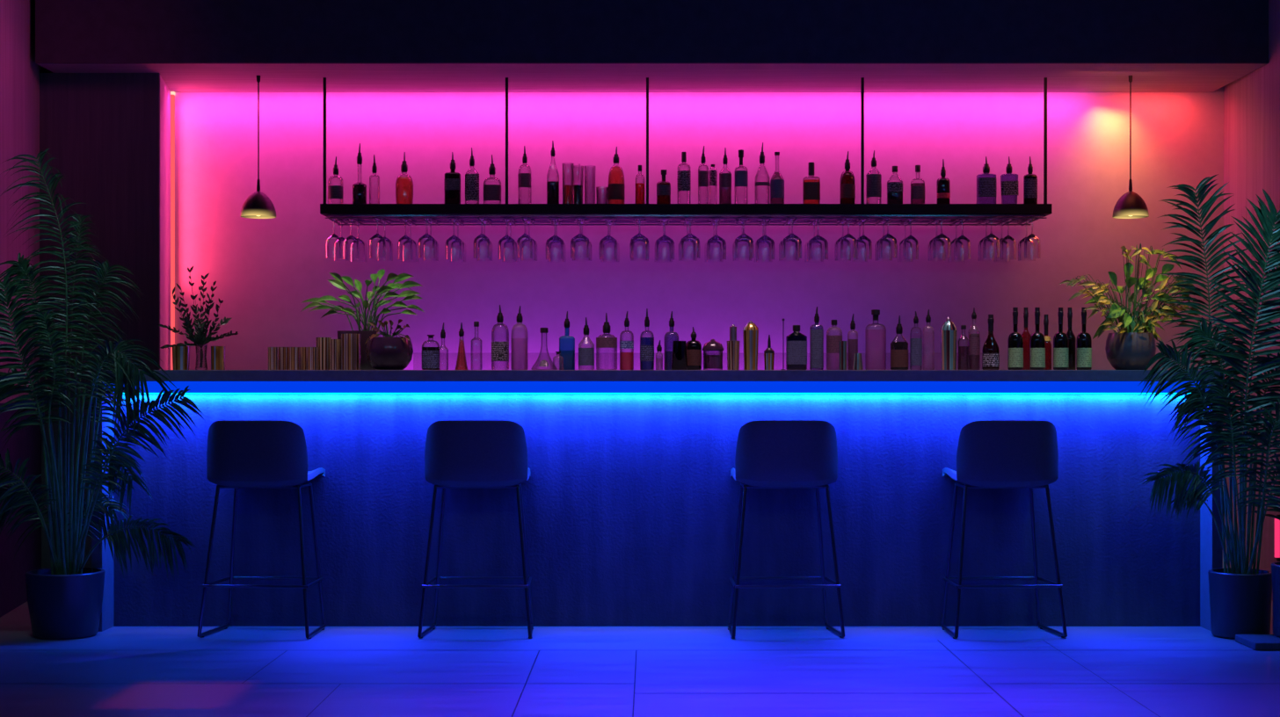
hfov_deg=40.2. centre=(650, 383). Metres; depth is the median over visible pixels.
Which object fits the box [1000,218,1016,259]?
wine glass
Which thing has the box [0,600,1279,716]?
floor
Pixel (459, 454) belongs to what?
bar stool
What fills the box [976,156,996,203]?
liquor bottle
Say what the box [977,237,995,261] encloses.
bowl
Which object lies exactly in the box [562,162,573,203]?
tumbler
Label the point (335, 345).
copper cup
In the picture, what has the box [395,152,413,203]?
liquor bottle
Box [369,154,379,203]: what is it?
liquor bottle
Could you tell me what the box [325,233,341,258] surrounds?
bowl
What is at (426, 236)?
bowl
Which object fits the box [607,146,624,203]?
liquor bottle
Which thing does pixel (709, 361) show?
lidded jar
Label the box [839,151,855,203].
liquor bottle
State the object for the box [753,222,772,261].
wine glass
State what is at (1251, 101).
wall
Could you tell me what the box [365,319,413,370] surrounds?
potted plant
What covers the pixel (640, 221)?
wine glass
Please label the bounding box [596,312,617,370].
liquor bottle
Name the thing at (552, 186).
liquor bottle
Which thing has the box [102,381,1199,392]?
light
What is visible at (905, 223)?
wine glass
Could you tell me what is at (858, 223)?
wine glass
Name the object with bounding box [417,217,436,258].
wine glass
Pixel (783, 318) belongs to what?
spoon
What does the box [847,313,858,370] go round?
liquor bottle
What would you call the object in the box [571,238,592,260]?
bowl
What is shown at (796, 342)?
liquor bottle
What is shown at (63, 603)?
pot
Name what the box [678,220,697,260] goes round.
wine glass
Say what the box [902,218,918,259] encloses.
wine glass
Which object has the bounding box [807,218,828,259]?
wine glass
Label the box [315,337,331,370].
copper cup
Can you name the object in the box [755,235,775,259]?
bowl
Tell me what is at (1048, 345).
wine bottle
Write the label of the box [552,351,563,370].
jar
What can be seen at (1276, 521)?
tube
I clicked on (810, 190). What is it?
liquor bottle
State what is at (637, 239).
bowl
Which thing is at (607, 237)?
bowl
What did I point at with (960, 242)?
bowl
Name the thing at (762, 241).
bowl
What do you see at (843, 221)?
wine glass
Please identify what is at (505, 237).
bowl
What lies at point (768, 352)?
bottle
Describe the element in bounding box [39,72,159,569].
wall
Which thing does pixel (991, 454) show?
bar stool
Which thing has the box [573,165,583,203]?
tumbler
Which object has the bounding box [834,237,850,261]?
bowl
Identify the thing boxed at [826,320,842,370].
liquor bottle
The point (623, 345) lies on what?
liquor bottle
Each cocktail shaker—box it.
[726,324,740,370]
[742,320,758,370]
[939,317,957,370]
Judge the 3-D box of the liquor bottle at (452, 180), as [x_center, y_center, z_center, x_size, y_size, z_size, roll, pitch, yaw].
[-1.016,-1.046,8.970,0.083,0.283,0.064,0,0,0]
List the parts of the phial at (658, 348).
glass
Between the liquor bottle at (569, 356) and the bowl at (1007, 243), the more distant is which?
the bowl at (1007, 243)
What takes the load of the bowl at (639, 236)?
on the wine glass at (639, 236)
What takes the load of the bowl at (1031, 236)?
on the wine glass at (1031, 236)
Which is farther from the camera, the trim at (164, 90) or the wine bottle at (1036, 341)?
the trim at (164, 90)
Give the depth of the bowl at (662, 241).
9.10 m
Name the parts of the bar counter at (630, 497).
panel, panel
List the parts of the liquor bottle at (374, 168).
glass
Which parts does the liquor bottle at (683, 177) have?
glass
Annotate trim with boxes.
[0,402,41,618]
[160,74,170,370]
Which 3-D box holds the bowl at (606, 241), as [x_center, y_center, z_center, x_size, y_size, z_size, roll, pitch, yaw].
[-0.212,-0.695,9.125,0.100,0.122,0.100,0,0,-36]
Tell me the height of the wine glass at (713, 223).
0.205 m
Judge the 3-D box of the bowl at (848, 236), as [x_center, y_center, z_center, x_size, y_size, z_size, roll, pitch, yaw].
[1.003,-0.695,8.855,0.085,0.122,0.085,0,0,31]
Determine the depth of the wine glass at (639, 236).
8.83 m
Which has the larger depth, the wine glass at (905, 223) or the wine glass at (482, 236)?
the wine glass at (905, 223)
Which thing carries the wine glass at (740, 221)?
hanging from the shelf
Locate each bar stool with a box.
[196,420,326,639]
[417,420,533,638]
[727,420,844,639]
[940,420,1067,639]
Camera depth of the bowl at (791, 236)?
8.83 m
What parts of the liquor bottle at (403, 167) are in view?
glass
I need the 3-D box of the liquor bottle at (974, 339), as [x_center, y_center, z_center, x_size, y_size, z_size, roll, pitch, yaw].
[1.438,-0.196,7.764,0.052,0.280,0.052,0,0,0]
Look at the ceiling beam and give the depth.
8.45 m
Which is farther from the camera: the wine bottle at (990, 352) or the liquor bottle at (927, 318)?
the liquor bottle at (927, 318)
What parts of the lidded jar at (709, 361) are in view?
lid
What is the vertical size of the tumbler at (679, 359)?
0.127 m
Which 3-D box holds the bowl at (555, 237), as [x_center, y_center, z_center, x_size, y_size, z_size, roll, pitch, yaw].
[-0.489,-0.695,8.945,0.098,0.122,0.098,0,0,-20]
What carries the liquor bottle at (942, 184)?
on the shelf
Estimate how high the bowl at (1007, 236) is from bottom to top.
0.122 m
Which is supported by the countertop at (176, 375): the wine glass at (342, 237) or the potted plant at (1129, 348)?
the potted plant at (1129, 348)
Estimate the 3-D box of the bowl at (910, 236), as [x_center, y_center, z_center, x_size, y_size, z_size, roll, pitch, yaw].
[1.332,-0.695,8.945,0.082,0.122,0.082,0,0,29]
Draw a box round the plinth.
[1235,634,1279,650]
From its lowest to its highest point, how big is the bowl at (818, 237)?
0.122 m
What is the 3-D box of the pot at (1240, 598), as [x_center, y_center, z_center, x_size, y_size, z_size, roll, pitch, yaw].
[2.431,0.910,7.200,0.253,0.269,0.253,0,0,0]
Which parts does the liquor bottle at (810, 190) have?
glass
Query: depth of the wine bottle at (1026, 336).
7.82 m
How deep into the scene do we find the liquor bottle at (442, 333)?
7.74 m
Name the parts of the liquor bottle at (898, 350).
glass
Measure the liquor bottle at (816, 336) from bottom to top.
0.284 m
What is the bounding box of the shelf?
[320,77,1051,225]
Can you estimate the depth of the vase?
7.65 m
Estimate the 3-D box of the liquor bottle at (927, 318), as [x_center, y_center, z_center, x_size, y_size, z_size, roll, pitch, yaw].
[1.235,-0.193,7.768,0.051,0.272,0.040,0,0,0]
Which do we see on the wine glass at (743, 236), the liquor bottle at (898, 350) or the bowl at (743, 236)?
the bowl at (743, 236)
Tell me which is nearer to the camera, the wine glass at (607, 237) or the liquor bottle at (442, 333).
the liquor bottle at (442, 333)
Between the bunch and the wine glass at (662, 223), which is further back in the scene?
the wine glass at (662, 223)
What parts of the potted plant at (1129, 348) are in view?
stem, pot, stem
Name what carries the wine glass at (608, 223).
hanging from the shelf
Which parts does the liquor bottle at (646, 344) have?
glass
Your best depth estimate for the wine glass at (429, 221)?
9.01 m
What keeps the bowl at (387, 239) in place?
on the wine glass at (385, 237)
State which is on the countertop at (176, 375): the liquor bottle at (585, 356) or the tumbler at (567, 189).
the liquor bottle at (585, 356)
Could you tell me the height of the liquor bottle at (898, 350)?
0.243 m
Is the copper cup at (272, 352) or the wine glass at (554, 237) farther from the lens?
the wine glass at (554, 237)
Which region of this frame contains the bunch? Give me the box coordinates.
[157,266,238,367]
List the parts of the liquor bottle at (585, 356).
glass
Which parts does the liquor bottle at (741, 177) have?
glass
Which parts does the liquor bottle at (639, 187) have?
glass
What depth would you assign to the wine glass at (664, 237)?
8.92 m
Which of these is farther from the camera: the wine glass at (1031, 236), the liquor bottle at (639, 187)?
the liquor bottle at (639, 187)
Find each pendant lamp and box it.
[240,75,276,218]
[1112,75,1149,218]
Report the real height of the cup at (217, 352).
0.106 m
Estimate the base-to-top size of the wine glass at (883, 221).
0.205 m
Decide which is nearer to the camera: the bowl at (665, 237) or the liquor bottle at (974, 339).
the liquor bottle at (974, 339)
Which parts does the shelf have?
rod, rod, rod, rack plate, rod, rail, rail, rail, rail, rod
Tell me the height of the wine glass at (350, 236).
0.205 m
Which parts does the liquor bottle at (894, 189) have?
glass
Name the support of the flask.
on the countertop at (176, 375)
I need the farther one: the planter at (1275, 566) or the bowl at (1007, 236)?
the bowl at (1007, 236)
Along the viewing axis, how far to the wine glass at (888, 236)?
8.83 m
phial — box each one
[655,340,662,370]
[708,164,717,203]
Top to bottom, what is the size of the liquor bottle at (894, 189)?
0.211 m
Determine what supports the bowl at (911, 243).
on the wine glass at (905, 223)
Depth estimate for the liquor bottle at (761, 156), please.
8.97 m
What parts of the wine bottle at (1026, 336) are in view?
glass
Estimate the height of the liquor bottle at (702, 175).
0.315 m
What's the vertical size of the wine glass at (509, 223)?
0.205 m
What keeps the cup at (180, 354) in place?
on the countertop at (176, 375)
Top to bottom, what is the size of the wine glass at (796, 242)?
0.205 m
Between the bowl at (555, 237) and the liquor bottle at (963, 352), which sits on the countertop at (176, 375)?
the liquor bottle at (963, 352)
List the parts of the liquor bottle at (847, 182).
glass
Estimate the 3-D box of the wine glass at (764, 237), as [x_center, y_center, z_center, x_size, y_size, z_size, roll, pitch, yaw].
[0.587,-0.736,8.945,0.100,0.205,0.100,0,0,10]
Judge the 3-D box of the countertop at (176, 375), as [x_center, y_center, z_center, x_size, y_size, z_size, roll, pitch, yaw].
[0.028,-0.031,7.695,4.773,0.048,0.710,0,0,0]
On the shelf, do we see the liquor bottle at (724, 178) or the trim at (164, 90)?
the liquor bottle at (724, 178)
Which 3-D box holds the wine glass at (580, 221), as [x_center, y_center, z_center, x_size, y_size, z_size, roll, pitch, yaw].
[-0.355,-0.736,9.035,0.106,0.205,0.106,0,0,-4]
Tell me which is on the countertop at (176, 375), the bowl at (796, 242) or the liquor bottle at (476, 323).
the liquor bottle at (476, 323)
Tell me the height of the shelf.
0.722 m
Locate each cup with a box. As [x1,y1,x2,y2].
[172,346,189,370]
[210,346,225,370]
[267,347,279,370]
[278,347,288,370]
[288,347,299,370]
[299,347,307,370]
[306,347,319,370]
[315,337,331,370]
[329,339,341,370]
[341,334,360,370]
[838,341,847,370]
[852,353,863,370]
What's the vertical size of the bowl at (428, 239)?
0.122 m
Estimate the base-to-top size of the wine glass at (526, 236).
0.205 m
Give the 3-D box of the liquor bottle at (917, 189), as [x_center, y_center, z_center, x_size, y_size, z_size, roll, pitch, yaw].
[1.372,-1.012,8.970,0.074,0.215,0.057,0,0,0]
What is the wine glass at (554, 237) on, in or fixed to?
hanging from the shelf
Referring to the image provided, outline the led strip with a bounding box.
[170,91,174,370]
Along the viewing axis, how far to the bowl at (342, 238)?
9.02 m
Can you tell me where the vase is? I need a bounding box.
[195,344,207,370]
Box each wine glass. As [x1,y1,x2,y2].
[325,217,341,258]
[333,220,349,261]
[342,218,359,259]
[349,222,367,261]
[368,217,385,258]
[376,220,392,261]
[397,218,413,259]
[400,222,419,261]
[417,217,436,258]
[422,220,438,261]
[444,218,462,259]
[449,222,465,261]
[472,217,490,258]
[476,220,492,261]
[497,218,516,259]
[501,222,518,261]
[516,217,533,258]
[520,220,537,261]
[545,218,564,259]
[547,222,566,261]
[570,217,589,258]
[571,220,592,260]
[598,218,618,259]
[600,222,619,261]
[629,217,649,258]
[630,220,648,261]
[654,218,674,259]
[654,222,672,261]
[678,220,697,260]
[679,217,700,258]
[704,222,723,261]
[705,218,726,259]
[732,220,752,261]
[734,217,753,258]
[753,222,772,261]
[755,218,775,259]
[778,220,799,261]
[781,217,801,258]
[804,222,823,261]
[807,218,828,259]
[834,220,850,261]
[840,217,857,258]
[851,222,867,261]
[854,218,872,259]
[874,220,892,261]
[879,217,897,258]
[897,222,913,261]
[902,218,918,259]
[927,220,945,261]
[931,217,951,258]
[947,222,964,261]
[953,218,970,259]
[977,220,995,261]
[982,217,1000,258]
[993,222,1010,261]
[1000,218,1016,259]
[1017,220,1035,261]
[1023,217,1040,258]
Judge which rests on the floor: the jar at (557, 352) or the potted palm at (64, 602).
the potted palm at (64, 602)
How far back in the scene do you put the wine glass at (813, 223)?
9.10 m
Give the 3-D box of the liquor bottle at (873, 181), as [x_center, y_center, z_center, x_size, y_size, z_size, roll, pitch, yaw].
[1.147,-1.050,8.969,0.077,0.292,0.078,0,0,0]
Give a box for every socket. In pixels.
[256,178,260,190]
[1128,178,1132,190]
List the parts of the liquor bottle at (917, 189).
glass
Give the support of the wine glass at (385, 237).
hanging from the shelf
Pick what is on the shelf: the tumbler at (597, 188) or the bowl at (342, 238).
the tumbler at (597, 188)
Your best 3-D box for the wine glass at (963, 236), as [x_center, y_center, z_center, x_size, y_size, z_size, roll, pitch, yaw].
[1.597,-0.736,8.945,0.086,0.205,0.086,0,0,40]
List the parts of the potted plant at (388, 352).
pot, stem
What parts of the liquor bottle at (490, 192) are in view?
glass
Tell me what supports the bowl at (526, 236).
on the wine glass at (526, 236)
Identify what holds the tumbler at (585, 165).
on the shelf
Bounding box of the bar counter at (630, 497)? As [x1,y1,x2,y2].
[91,381,1222,632]
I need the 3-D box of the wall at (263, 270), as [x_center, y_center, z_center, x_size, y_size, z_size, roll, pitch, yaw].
[0.000,-0.605,9.350,6.800,3.300,0.100,0,0,0]
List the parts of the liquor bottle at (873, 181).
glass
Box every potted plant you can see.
[300,269,425,370]
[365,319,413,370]
[1059,243,1204,370]
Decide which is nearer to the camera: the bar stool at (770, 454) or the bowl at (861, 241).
the bar stool at (770, 454)
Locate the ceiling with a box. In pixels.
[37,64,1265,92]
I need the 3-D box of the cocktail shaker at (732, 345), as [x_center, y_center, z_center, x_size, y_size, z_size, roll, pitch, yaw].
[0.365,-0.158,7.720,0.059,0.204,0.059,0,0,0]
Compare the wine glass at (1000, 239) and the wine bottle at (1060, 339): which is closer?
the wine bottle at (1060, 339)
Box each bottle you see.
[327,156,343,203]
[352,143,366,203]
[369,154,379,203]
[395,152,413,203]
[421,334,439,370]
[439,322,448,370]
[443,152,460,203]
[455,322,467,370]
[465,147,479,203]
[470,321,482,370]
[483,154,501,203]
[491,305,509,370]
[510,305,528,370]
[517,145,531,203]
[546,140,559,203]
[559,311,574,370]
[578,317,594,370]
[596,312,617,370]
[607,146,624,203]
[619,311,633,370]
[635,165,644,203]
[640,308,654,370]
[656,169,670,203]
[664,311,678,370]
[676,152,690,203]
[686,327,701,370]
[698,145,708,203]
[719,147,731,203]
[734,149,748,203]
[754,142,770,203]
[763,334,774,370]
[770,152,784,203]
[785,325,807,370]
[802,162,820,203]
[809,306,823,370]
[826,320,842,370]
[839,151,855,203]
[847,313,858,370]
[865,150,881,203]
[865,309,886,370]
[887,166,902,203]
[890,315,908,370]
[909,311,922,370]
[910,165,924,203]
[922,309,934,370]
[936,159,950,203]
[957,325,969,370]
[967,307,980,370]
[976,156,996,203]
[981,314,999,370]
[1000,156,1018,203]
[1007,307,1023,370]
[1021,307,1030,370]
[1023,156,1037,203]
[1029,307,1045,370]
[1043,314,1051,370]
[1053,307,1068,370]
[1066,307,1076,370]
[1076,307,1091,370]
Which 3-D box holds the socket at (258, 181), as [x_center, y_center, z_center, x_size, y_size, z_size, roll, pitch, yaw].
[-1.975,-0.998,8.800,0.018,0.065,0.018,0,0,0]
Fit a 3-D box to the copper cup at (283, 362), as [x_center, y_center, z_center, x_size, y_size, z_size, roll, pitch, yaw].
[-1.626,-0.108,7.750,0.050,0.104,0.050,0,0,0]
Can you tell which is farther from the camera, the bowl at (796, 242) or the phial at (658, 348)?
the bowl at (796, 242)
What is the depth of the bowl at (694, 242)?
9.01 m
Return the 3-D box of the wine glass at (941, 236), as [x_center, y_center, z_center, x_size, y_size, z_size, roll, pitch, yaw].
[1.475,-0.736,8.855,0.093,0.205,0.093,0,0,-13]
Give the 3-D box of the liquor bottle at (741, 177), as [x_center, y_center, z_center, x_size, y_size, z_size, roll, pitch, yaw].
[0.465,-1.053,8.969,0.068,0.296,0.069,0,0,0]
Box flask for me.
[530,327,557,370]
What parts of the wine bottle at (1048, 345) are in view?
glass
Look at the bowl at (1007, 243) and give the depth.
9.10 m
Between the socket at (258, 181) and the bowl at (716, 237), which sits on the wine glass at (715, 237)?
the bowl at (716, 237)
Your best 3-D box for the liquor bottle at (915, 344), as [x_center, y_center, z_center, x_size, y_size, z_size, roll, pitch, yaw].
[1.170,-0.187,7.700,0.052,0.262,0.040,0,0,0]
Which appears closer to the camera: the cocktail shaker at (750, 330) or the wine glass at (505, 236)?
the cocktail shaker at (750, 330)
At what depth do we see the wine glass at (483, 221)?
9.02 m
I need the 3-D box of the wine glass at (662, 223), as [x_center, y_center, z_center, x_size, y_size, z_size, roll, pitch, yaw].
[0.068,-0.736,9.125,0.097,0.205,0.097,0,0,-27]
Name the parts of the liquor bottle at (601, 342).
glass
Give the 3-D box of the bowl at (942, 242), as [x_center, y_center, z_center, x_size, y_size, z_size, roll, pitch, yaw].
[1.479,-0.695,9.035,0.092,0.122,0.092,0,0,31]
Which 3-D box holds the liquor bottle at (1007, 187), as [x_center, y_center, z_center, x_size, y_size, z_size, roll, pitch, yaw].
[1.842,-1.035,8.970,0.087,0.260,0.068,0,0,0]
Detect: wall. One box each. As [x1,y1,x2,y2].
[0,0,53,403]
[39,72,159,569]
[174,86,1223,568]
[1223,0,1279,601]
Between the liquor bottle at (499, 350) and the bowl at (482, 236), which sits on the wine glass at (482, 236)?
the bowl at (482, 236)
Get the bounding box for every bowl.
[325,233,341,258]
[333,237,349,261]
[342,235,359,259]
[349,238,367,261]
[368,233,385,258]
[376,237,392,261]
[397,235,413,259]
[400,238,419,261]
[417,233,436,258]
[422,238,438,261]
[444,235,462,259]
[449,239,465,261]
[472,233,490,258]
[476,238,492,261]
[497,235,516,259]
[501,240,518,261]
[516,233,533,258]
[520,238,537,261]
[545,235,564,259]
[547,240,566,261]
[570,233,589,258]
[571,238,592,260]
[598,235,618,259]
[600,240,619,261]
[629,233,649,258]
[630,238,648,261]
[654,235,674,259]
[654,240,672,261]
[678,238,697,260]
[679,233,700,258]
[704,240,723,261]
[705,235,726,259]
[732,238,752,261]
[734,233,753,258]
[753,240,772,261]
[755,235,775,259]
[778,238,799,261]
[781,233,801,258]
[804,240,823,261]
[807,235,828,259]
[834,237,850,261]
[840,233,857,258]
[851,240,867,261]
[854,235,872,259]
[874,238,892,261]
[879,233,897,258]
[897,238,913,261]
[902,235,918,259]
[927,238,945,261]
[931,233,951,258]
[947,238,964,261]
[953,235,970,259]
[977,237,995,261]
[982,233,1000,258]
[993,238,1010,261]
[1000,235,1016,259]
[1017,237,1035,261]
[1023,233,1040,258]
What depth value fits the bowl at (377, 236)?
8.83 m
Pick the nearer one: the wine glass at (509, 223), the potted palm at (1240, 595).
the potted palm at (1240, 595)
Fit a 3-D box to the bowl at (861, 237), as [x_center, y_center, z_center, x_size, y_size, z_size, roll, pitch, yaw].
[1.090,-0.695,8.945,0.088,0.122,0.088,0,0,23]
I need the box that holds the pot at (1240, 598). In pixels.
[1207,567,1272,639]
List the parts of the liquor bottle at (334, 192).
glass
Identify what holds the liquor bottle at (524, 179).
on the shelf
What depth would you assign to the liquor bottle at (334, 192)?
8.95 m
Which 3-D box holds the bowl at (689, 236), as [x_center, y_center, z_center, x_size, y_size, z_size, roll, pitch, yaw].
[0.201,-0.695,8.855,0.104,0.122,0.104,0,0,6]
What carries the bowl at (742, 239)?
on the wine glass at (740, 221)
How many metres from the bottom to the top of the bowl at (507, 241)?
0.122 m
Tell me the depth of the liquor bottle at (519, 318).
7.76 m
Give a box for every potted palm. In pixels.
[0,148,204,639]
[1138,174,1279,639]
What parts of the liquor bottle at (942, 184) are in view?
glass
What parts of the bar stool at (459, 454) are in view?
leg, leg, backrest, seat frame, seat, leg, leg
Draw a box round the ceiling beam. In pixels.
[35,0,1268,64]
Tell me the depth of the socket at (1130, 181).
8.79 m
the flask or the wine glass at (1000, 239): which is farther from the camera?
the wine glass at (1000, 239)
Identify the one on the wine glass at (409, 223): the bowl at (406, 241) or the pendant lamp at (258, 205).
the bowl at (406, 241)
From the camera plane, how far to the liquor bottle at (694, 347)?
7.67 m
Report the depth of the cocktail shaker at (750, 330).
7.69 m
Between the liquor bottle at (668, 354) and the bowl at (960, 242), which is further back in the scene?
the bowl at (960, 242)
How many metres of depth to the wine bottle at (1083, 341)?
7.61 m
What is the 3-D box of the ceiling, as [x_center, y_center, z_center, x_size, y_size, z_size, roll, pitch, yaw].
[0.006,-1.579,8.885,5.967,0.060,0.830,0,0,0]
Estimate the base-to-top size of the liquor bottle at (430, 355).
0.157 m
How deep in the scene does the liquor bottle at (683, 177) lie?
8.95 m
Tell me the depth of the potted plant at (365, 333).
7.78 m
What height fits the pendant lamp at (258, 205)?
0.712 m
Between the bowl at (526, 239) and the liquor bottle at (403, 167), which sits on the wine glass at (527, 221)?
the bowl at (526, 239)
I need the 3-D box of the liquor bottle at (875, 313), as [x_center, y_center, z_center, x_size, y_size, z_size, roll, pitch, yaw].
[0.998,-0.192,7.743,0.090,0.271,0.070,0,0,0]
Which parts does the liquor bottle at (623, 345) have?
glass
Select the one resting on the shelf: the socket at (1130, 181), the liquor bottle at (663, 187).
the liquor bottle at (663, 187)
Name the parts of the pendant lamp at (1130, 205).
lamp shade, cord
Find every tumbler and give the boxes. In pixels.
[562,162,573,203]
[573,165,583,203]
[584,165,595,203]
[596,186,608,203]
[671,341,687,370]
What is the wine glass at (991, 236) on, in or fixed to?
hanging from the shelf
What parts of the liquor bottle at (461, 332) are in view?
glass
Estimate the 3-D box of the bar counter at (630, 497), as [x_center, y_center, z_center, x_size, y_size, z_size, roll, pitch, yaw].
[0.028,0.519,7.670,4.753,1.052,0.660,0,0,0]
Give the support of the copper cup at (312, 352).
on the countertop at (176, 375)
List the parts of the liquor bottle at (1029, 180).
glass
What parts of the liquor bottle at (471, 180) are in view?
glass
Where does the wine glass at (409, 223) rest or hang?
hanging from the shelf
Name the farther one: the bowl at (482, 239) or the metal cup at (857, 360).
the bowl at (482, 239)
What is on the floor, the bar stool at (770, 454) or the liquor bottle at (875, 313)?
the bar stool at (770, 454)
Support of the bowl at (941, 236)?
on the wine glass at (941, 236)
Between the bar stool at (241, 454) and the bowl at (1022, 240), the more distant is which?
the bowl at (1022, 240)
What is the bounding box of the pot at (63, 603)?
[25,567,104,639]
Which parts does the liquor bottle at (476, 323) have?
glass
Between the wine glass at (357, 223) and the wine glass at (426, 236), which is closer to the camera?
the wine glass at (426, 236)
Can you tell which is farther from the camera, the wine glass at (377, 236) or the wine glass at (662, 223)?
the wine glass at (662, 223)
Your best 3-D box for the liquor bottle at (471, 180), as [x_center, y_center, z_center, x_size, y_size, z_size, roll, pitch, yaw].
[-0.916,-1.057,8.969,0.072,0.306,0.073,0,0,0]
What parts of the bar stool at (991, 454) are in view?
leg, leg, seat, seat frame, backrest, leg, leg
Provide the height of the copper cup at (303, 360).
0.104 m
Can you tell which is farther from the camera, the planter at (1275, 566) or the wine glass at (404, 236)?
the wine glass at (404, 236)
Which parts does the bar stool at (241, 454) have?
leg, leg, backrest, seat frame, seat, leg, leg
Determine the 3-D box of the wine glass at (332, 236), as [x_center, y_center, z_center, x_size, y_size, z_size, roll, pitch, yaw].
[-1.606,-0.736,8.855,0.083,0.205,0.083,0,0,-44]
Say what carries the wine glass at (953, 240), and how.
hanging from the shelf
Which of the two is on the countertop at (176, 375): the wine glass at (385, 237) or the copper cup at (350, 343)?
the copper cup at (350, 343)
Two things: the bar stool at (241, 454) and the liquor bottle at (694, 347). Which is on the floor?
the bar stool at (241, 454)
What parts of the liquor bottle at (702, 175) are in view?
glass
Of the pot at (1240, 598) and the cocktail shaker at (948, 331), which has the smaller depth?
the pot at (1240, 598)
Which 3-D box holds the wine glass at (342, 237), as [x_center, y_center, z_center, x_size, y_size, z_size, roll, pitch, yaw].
[-1.599,-0.736,9.035,0.082,0.205,0.082,0,0,26]
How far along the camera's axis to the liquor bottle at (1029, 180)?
8.95 m
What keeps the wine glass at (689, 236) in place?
hanging from the shelf
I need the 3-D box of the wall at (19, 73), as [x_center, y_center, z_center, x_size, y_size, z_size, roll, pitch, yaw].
[-2.715,-0.605,6.150,0.099,3.300,6.385,0,0,-9]
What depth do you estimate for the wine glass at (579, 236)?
8.83 m
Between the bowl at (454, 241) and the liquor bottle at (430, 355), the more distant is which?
the bowl at (454, 241)
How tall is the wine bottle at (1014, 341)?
0.274 m
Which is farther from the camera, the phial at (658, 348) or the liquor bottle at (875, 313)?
the liquor bottle at (875, 313)
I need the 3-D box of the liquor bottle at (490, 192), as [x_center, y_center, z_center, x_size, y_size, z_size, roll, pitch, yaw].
[-0.813,-1.039,8.970,0.092,0.269,0.071,0,0,0]
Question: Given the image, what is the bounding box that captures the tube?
[1274,515,1279,561]
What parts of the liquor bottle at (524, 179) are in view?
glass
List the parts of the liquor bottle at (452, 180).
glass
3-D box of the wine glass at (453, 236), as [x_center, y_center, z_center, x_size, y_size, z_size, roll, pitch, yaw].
[-1.007,-0.736,8.945,0.089,0.205,0.089,0,0,34]
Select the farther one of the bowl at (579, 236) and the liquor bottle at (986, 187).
the liquor bottle at (986, 187)
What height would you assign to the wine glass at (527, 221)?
0.205 m
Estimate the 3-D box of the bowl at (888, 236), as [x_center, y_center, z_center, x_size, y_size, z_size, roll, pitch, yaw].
[1.204,-0.695,8.855,0.093,0.122,0.093,0,0,17]
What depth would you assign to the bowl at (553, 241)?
9.10 m
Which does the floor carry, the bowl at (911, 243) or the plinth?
the plinth
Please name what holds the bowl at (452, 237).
on the wine glass at (453, 236)
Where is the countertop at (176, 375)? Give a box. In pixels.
[89,370,1224,381]
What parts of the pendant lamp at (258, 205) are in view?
lamp shade, cord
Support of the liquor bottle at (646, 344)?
on the countertop at (176, 375)
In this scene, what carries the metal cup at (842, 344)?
on the countertop at (176, 375)
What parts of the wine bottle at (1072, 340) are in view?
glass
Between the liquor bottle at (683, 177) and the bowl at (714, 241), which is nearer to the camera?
the liquor bottle at (683, 177)
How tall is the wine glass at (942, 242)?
0.205 m
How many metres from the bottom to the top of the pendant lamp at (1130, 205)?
0.712 m
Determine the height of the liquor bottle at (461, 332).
0.213 m
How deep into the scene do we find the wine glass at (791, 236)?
8.83 m
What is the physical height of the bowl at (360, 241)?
0.122 m
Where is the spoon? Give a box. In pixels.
[780,318,785,370]
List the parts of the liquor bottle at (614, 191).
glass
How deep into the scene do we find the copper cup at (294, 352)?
7.68 m
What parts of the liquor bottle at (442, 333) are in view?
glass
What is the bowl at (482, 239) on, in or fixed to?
on the wine glass at (483, 221)
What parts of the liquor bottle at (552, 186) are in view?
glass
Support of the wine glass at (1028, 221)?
hanging from the shelf
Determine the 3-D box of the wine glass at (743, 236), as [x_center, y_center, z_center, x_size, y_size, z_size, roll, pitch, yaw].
[0.473,-0.736,8.855,0.099,0.205,0.099,0,0,23]
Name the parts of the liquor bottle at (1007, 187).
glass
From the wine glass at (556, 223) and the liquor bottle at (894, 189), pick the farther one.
the wine glass at (556, 223)
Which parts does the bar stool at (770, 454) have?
leg, leg, seat, seat frame, backrest, leg, leg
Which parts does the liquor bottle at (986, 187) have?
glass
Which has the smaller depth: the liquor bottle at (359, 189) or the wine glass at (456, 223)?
the liquor bottle at (359, 189)
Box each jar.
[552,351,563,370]
[701,339,724,370]
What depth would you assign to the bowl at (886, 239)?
9.01 m
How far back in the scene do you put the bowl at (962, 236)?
8.92 m
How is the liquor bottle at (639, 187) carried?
on the shelf
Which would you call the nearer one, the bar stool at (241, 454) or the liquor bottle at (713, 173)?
the bar stool at (241, 454)
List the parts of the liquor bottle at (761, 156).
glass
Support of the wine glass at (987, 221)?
hanging from the shelf
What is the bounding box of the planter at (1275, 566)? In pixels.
[1271,561,1279,637]
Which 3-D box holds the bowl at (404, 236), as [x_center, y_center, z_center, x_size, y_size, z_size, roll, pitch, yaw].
[-1.255,-0.695,8.945,0.082,0.122,0.082,0,0,-31]

